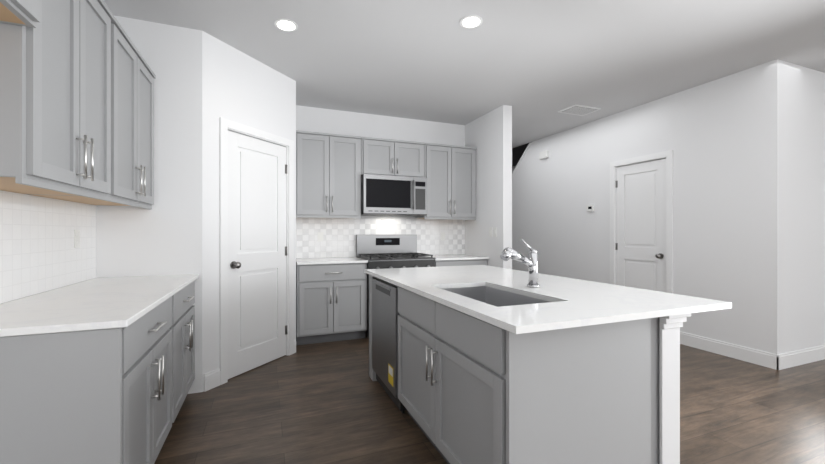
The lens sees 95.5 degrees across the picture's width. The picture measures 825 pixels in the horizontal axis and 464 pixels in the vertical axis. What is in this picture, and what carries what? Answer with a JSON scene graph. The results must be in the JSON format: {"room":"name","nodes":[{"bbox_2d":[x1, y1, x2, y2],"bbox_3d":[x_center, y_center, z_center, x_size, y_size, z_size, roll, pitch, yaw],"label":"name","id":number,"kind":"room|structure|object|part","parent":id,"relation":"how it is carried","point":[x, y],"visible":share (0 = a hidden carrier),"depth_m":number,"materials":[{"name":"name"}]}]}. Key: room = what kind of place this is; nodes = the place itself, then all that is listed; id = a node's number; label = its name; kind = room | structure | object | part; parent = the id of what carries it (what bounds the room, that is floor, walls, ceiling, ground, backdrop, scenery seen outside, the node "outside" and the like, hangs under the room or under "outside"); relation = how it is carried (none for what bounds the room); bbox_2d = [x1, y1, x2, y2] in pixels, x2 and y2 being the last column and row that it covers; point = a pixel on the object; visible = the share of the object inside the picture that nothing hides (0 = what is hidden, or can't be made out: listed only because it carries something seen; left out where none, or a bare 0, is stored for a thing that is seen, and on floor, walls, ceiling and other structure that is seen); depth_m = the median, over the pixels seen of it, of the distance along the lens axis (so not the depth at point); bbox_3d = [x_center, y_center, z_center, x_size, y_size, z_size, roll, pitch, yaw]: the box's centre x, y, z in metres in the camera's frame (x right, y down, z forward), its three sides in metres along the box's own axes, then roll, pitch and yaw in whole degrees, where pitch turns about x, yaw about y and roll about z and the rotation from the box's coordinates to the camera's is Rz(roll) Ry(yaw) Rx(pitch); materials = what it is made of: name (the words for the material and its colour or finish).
{"room":"kitchen","nodes":[
{"label":"kitchen","id":0,"kind":"room"},
{"bbox_2d":[96,15,201,393],"bbox_3d":[-1.960,-0.160,2.834,0.670,2.800,0.110,0,0,-21],"label":"wall","id":1,"kind":"structure","parent":0,"point":[162,236],"depth_m":2.83,"materials":[{"name":"white paint"}]},
{"bbox_2d":[202,31,295,391],"bbox_3d":[-1.467,-0.160,3.413,0.110,2.800,1.060,0,0,24],"label":"wall","id":2,"kind":"structure","parent":0,"point":[238,86],"depth_m":3.04,"materials":[{"name":"white paint"}]},
{"bbox_2d":[204,339,295,391],"bbox_3d":[-1.410,1.173,3.389,0.014,0.135,1.036,0,0,24],"label":"baseboard","id":3,"kind":"structure","parent":2,"relation":"attached to","point":[211,379],"depth_m":2.97,"materials":[{"name":"white wood"}]},
{"bbox_2d":[219,117,293,384],"bbox_3d":[-1.440,0.155,3.456,0.126,2.170,0.858,0,0,23],"label":"door frame","id":4,"kind":"structure","parent":2,"relation":"attached to","point":[225,125],"depth_m":3.10,"materials":[{"name":"white wood"}]},
{"bbox_2d":[228,130,286,378],"bbox_3d":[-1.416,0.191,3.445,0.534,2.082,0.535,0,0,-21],"label":"pantry door","id":5,"kind":"structure","parent":2,"relation":"in","point":[257,255],"depth_m":3.41,"materials":[{"name":"white wood"}]},
{"bbox_2d":[296,105,464,257],"bbox_3d":[-1.044,-0.160,4.834,3.840,2.800,0.120,0,0,-21],"label":"wall","id":6,"kind":"structure","parent":0,"point":[319,120],"depth_m":5.00,"materials":[{"name":"white paint"}]},
{"bbox_2d":[296,130,361,217],"bbox_3d":[-1.036,-0.665,4.569,0.776,0.994,0.372,0,0,-21],"label":"upper cabinet","id":7,"kind":"object","parent":6,"relation":"attached to","point":[328,165],"depth_m":4.42,"materials":[{"name":"grey wood"}]},
{"bbox_3d":[-0.975,-0.328,4.413,0.077,0.191,0.037,0,0,-21],"label":"upper cab back left mounted handle","id":8,"kind":"part","parent":7,"relation":"part of","materials":[{"name":"silver metal"}]},
{"bbox_2d":[296,217,464,257],"bbox_3d":[-0.350,0.068,5.037,2.396,0.512,0.008,0,0,-21],"label":"backsplash","id":9,"kind":"structure","parent":6,"relation":"attached to","point":[339,237],"depth_m":4.93,"materials":[{"name":"tile"}]},
{"bbox_2d":[361,137,424,176],"bbox_3d":[-0.283,-0.933,4.866,0.836,0.458,0.372,0,0,-21],"label":"upper cabinet","id":10,"kind":"object","parent":6,"relation":"attached to","point":[378,155],"depth_m":4.71,"materials":[{"name":"grey wood"}]},
{"bbox_2d":[361,174,426,215],"bbox_3d":[-0.266,-0.458,4.823,0.832,0.485,0.462,0,0,-21],"label":"microwave","id":11,"kind":"object","parent":10,"relation":"attached to","point":[385,195],"visible":0.98,"depth_m":4.64,"materials":[{"name":"silver metal"}]},
{"bbox_3d":[-0.222,-0.830,4.710,0.077,0.186,0.037,0,0,-21],"label":"upper cab back mounted handle","id":12,"kind":"part","parent":10,"relation":"part of","materials":[{"name":"silver metal"}]},
{"bbox_2d":[416,143,476,219],"bbox_3d":[0.465,-0.665,5.177,0.775,0.994,0.341,0,0,-21],"label":"upper cabinet","id":13,"kind":"object","parent":6,"relation":"attached to","point":[449,172],"visible":0.92,"depth_m":5.02,"materials":[{"name":"grey wood"}]},
{"bbox_2d":[103,0,824,147],"bbox_3d":[2.302,-1.620,3.379,10.200,0.120,11.800,0,0,-21],"label":"ceiling","id":14,"kind":"structure","parent":0,"point":[537,65],"depth_m":3.17,"materials":[{"name":"white paint"}]},
{"bbox_2d":[274,19,297,31],"bbox_3d":[-0.953,-1.556,2.828,0.170,0.006,0.170,0,0,-21],"label":"recessed light","id":15,"kind":"object","parent":14,"relation":"in","point":[287,25],"visible":1,"depth_m":2.82,"materials":[{"name":"white plastic"}]},
{"bbox_2d":[460,15,482,28],"bbox_3d":[0.435,-1.556,2.783,0.170,0.006,0.170,0,0,-21],"label":"recessed light","id":16,"kind":"object","parent":14,"relation":"in","point":[471,21],"visible":1,"depth_m":2.77,"materials":[{"name":"white plastic"}]},
{"bbox_2d":[558,104,600,115],"bbox_3d":[2.131,-1.552,4.795,0.420,0.016,0.300,0,0,-21],"label":"ceiling vent","id":17,"kind":"object","parent":14,"relation":"in","point":[579,110],"visible":1,"depth_m":4.76,"materials":[{"name":"white metal"}]},
{"bbox_2d":[465,105,511,268],"bbox_3d":[0.471,-0.160,6.403,0.130,2.800,3.830,0,0,-21],"label":"wall","id":18,"kind":"structure","parent":0,"point":[488,136],"depth_m":4.81,"materials":[{"name":"white paint"}]},
{"bbox_2d":[154,337,824,463],"bbox_3d":[2.302,1.290,3.379,10.200,0.100,11.800,0,0,-21],"label":"floor","id":19,"kind":"structure","parent":0,"point":[325,403],"depth_m":2.52,"materials":[{"name":"brown wood"}]},
{"bbox_2d":[0,294,175,463],"bbox_3d":[-1.511,0.797,1.668,0.600,0.886,0.849,0,0,-21],"label":"base cabinet","id":20,"kind":"object","parent":19,"relation":"on","point":[78,397],"depth_m":1.35,"materials":[{"name":"grey wood"}]},
{"bbox_2d":[0,274,198,336],"bbox_3d":[-1.650,0.339,2.020,0.645,0.027,1.625,0,0,-21],"label":"countertop","id":21,"kind":"structure","parent":20,"relation":"on","point":[106,303],"depth_m":1.68,"materials":[{"name":"white stone"}]},
{"bbox_2d":[176,280,194,416],"bbox_3d":[-1.807,0.797,2.419,0.600,0.886,0.767,0,0,-21],"label":"base cabinet","id":22,"kind":"object","parent":19,"relation":"on","point":[185,311],"depth_m":2.49,"materials":[{"name":"grey wood"}]},
{"bbox_2d":[296,263,366,344],"bbox_3d":[-0.985,0.797,4.437,0.775,0.886,0.654,0,0,-21],"label":"base cabinet","id":23,"kind":"object","parent":19,"relation":"on","point":[320,318],"depth_m":4.16,"materials":[{"name":"grey wood"}]},
{"bbox_2d":[296,257,367,264],"bbox_3d":[-0.987,0.339,4.441,0.776,0.027,0.648,0,0,-21],"label":"countertop","id":24,"kind":"structure","parent":23,"relation":"on","point":[312,261],"depth_m":4.28,"materials":[{"name":"white stone"}]},
{"bbox_3d":[-0.872,0.619,4.150,0.188,0.344,0.037,0,0,-21],"label":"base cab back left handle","id":25,"kind":"part","parent":23,"relation":"part of","materials":[{"name":"silver metal"}]},
{"bbox_2d":[356,235,435,337],"bbox_3d":[-0.218,0.637,4.700,0.836,1.205,0.710,0,0,-21],"label":"range","id":26,"kind":"object","parent":19,"relation":"on","point":[386,251],"visible":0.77,"depth_m":4.83,"materials":[{"name":"silver metal"}]},
{"bbox_2d":[435,259,486,266],"bbox_3d":[0.515,0.797,5.049,0.774,0.886,0.617,0,0,-21],"label":"base cabinet","id":27,"kind":"object","parent":19,"relation":"on","point":[460,262],"visible":0.06,"depth_m":4.76,"materials":[{"name":"grey"}]},
{"bbox_2d":[428,254,488,260],"bbox_3d":[0.521,0.339,5.035,0.776,0.027,0.648,0,0,-21],"label":"countertop","id":28,"kind":"structure","parent":27,"relation":"on","point":[455,257],"depth_m":4.81,"materials":[{"name":"white stone"}]},
{"bbox_2d":[369,275,658,463],"bbox_3d":[0.348,0.797,2.448,0.858,0.886,2.000,0,0,-21],"label":"base cabinet","id":29,"kind":"object","parent":19,"relation":"on","point":[494,394],"depth_m":1.57,"materials":[{"name":"grey wood"}]},
{"bbox_2d":[372,277,406,413],"bbox_3d":[0.053,0.809,2.933,0.612,0.862,0.604,0,0,-21],"label":"dishwasher","id":30,"kind":"object","parent":29,"relation":"in","point":[385,313],"visible":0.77,"depth_m":2.75,"materials":[{"name":"grey metal"}]},
{"bbox_3d":[0.100,0.694,1.958,0.037,0.184,0.077,0,0,-21],"label":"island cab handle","id":31,"kind":"part","parent":29,"relation":"part of","materials":[{"name":"silver metal"}]},
{"bbox_2d":[364,265,731,333],"bbox_3d":[0.527,0.339,2.497,1.200,0.027,2.120,0,0,-21],"label":"countertop","id":32,"kind":"structure","parent":29,"relation":"on","point":[572,302],"depth_m":1.83,"materials":[{"name":"white stone"}]},
{"bbox_2d":[444,286,548,306],"bbox_3d":[0.423,0.454,2.037,0.448,0.204,0.768,0,0,-21],"label":"undermount sink","id":33,"kind":"object","parent":32,"relation":"in","point":[493,296],"visible":0.02,"depth_m":2.35,"materials":[{"name":"silver metal"}]},
{"bbox_2d":[500,239,539,287],"bbox_3d":[0.623,0.182,2.166,0.277,0.284,0.071,0,0,-29],"label":"faucet","id":34,"kind":"object","parent":32,"relation":"on","point":[530,261],"visible":1,"depth_m":2.19,"materials":[{"name":"silver metal"}]},
{"bbox_2d":[659,313,690,463],"bbox_3d":[1.152,0.797,1.731,0.148,0.886,0.164,0,0,-21],"label":"pilaster","id":35,"kind":"object","parent":29,"relation":"attached to","point":[669,389],"visible":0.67,"depth_m":1.67,"materials":[{"name":"white wood"}]},
{"bbox_2d":[512,143,528,166],"bbox_3d":[3.567,-2.910,8.380,4.420,2.700,2.660,0,0,-21],"label":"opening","id":36,"kind":"structure","parent":0,"point":[517,152],"depth_m":9.30,"materials":[{"name":"black"}]},
{"bbox_2d":[512,59,784,354],"bbox_3d":[2.290,-0.160,6.083,0.120,2.800,5.760,0,0,-21],"label":"wall","id":37,"kind":"structure","parent":0,"point":[723,138],"depth_m":3.97,"materials":[{"name":"white paint"}]},
{"bbox_2d":[512,142,531,175],"bbox_3d":[1.671,-0.438,7.655,0.144,2.253,2.420,0,0,-21],"label":"trim","id":38,"kind":"structure","parent":37,"relation":"attached to","point":[521,158],"depth_m":6.74,"materials":[{"name":"white wood"}]},
{"bbox_2d":[539,150,547,159],"bbox_3d":[2.164,-1.270,6.183,0.040,0.120,0.180,0,0,-21],"label":"detector","id":39,"kind":"object","parent":37,"relation":"attached to","point":[543,154],"visible":1,"depth_m":6.16,"materials":[{"name":"white plastic"}]},
{"bbox_2d":[587,205,593,211],"bbox_3d":[2.518,-0.335,5.307,0.023,0.090,0.110,0,0,-21],"label":"thermostat","id":40,"kind":"object","parent":37,"relation":"attached to","point":[590,208],"visible":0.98,"depth_m":5.29,"materials":[{"name":"white plastic"}]},
{"bbox_2d":[615,159,665,291],"bbox_3d":[2.791,0.191,4.628,0.109,2.082,0.678,0,0,-21],"label":"hall door","id":41,"kind":"structure","parent":37,"relation":"in","point":[640,246],"depth_m":4.62,"materials":[{"name":"white wood"}]},
{"bbox_2d":[610,150,672,292],"bbox_3d":[2.847,0.155,4.647,0.136,2.170,0.824,0,0,-21],"label":"door frame","id":42,"kind":"structure","parent":37,"relation":"attached to","point":[666,155],"depth_m":4.36,"materials":[{"name":"white wood"}]},
{"bbox_2d":[680,331,778,369],"bbox_3d":[2.674,1.173,4.926,0.014,0.135,3.354,0,0,-21],"label":"baseboard","id":43,"kind":"structure","parent":37,"relation":"attached to","point":[757,357],"depth_m":3.70,"materials":[{"name":"white wood"}]},
{"bbox_2d":[785,61,824,352],"bbox_3d":[5.268,-0.160,4.225,4.060,2.800,0.120,0,0,-21],"label":"wall","id":44,"kind":"structure","parent":0,"point":[804,207],"depth_m":3.54,"materials":[{"name":"white paint"}]},
{"bbox_2d":[777,345,824,369],"bbox_3d":[5.231,1.173,4.138,4.194,0.135,0.014,0,0,-21],"label":"baseboard","id":45,"kind":"structure","parent":44,"relation":"attached to","point":[800,357],"depth_m":3.50,"materials":[{"name":"white wood"}]},
{"bbox_3d":[-1.343,-0.160,0.191,0.120,2.800,8.540,0,0,-21],"label":"wall","id":46,"kind":"structure","parent":0,"visible":0},
{"bbox_2d":[0,0,39,27],"bbox_3d":[-1.294,-0.935,0.788,0.403,0.453,0.975,0,0,-21],"label":"upper cabinet","id":47,"kind":"object","parent":46,"relation":"attached to","point":[26,13],"visible":1,"depth_m":1.24,"materials":[{"name":"grey wood"}]},
{"bbox_2d":[0,0,91,195],"bbox_3d":[-1.577,-0.676,1.442,0.358,0.972,0.439,0,0,-21],"label":"upper cabinet","id":48,"kind":"object","parent":46,"relation":"attached to","point":[71,71],"depth_m":1.45,"materials":[{"name":"grey wood"}]},
{"bbox_2d":[0,190,96,303],"bbox_3d":[-1.950,0.068,1.907,0.008,0.512,1.618,0,0,-21],"label":"backsplash","id":49,"kind":"structure","parent":46,"relation":"attached to","point":[39,253],"depth_m":2.01,"materials":[{"name":"tile"}]},
{"bbox_2d":[74,230,79,247],"bbox_3d":[-2.128,0.043,2.381,0.006,0.115,0.070,0,0,-21],"label":"electrical outlet","id":50,"kind":"object","parent":49,"relation":"attached to","point":[76,238],"visible":1,"depth_m":2.37,"materials":[{"name":"white plastic"}]},
{"bbox_2d":[15,0,115,199],"bbox_3d":[-1.695,-0.676,1.741,0.358,0.972,0.438,0,0,-21],"label":"upper cabinet","id":51,"kind":"object","parent":46,"relation":"attached to","point":[103,20],"depth_m":1.93,"materials":[{"name":"grey wood"}]},
{"bbox_2d":[40,19,143,203],"bbox_3d":[-1.862,-0.676,2.167,0.358,0.972,0.477,0,0,-21],"label":"upper cabinet","id":52,"kind":"object","parent":46,"relation":"attached to","point":[129,61],"depth_m":2.28,"materials":[{"name":"grey wood"}]},
{"bbox_2d":[91,60,155,207],"bbox_3d":[-1.994,-0.676,2.501,0.358,0.972,0.476,0,0,-21],"label":"upper cabinet","id":53,"kind":"object","parent":46,"relation":"attached to","point":[149,76],"depth_m":2.68,"materials":[{"name":"grey wood"}]}
]}

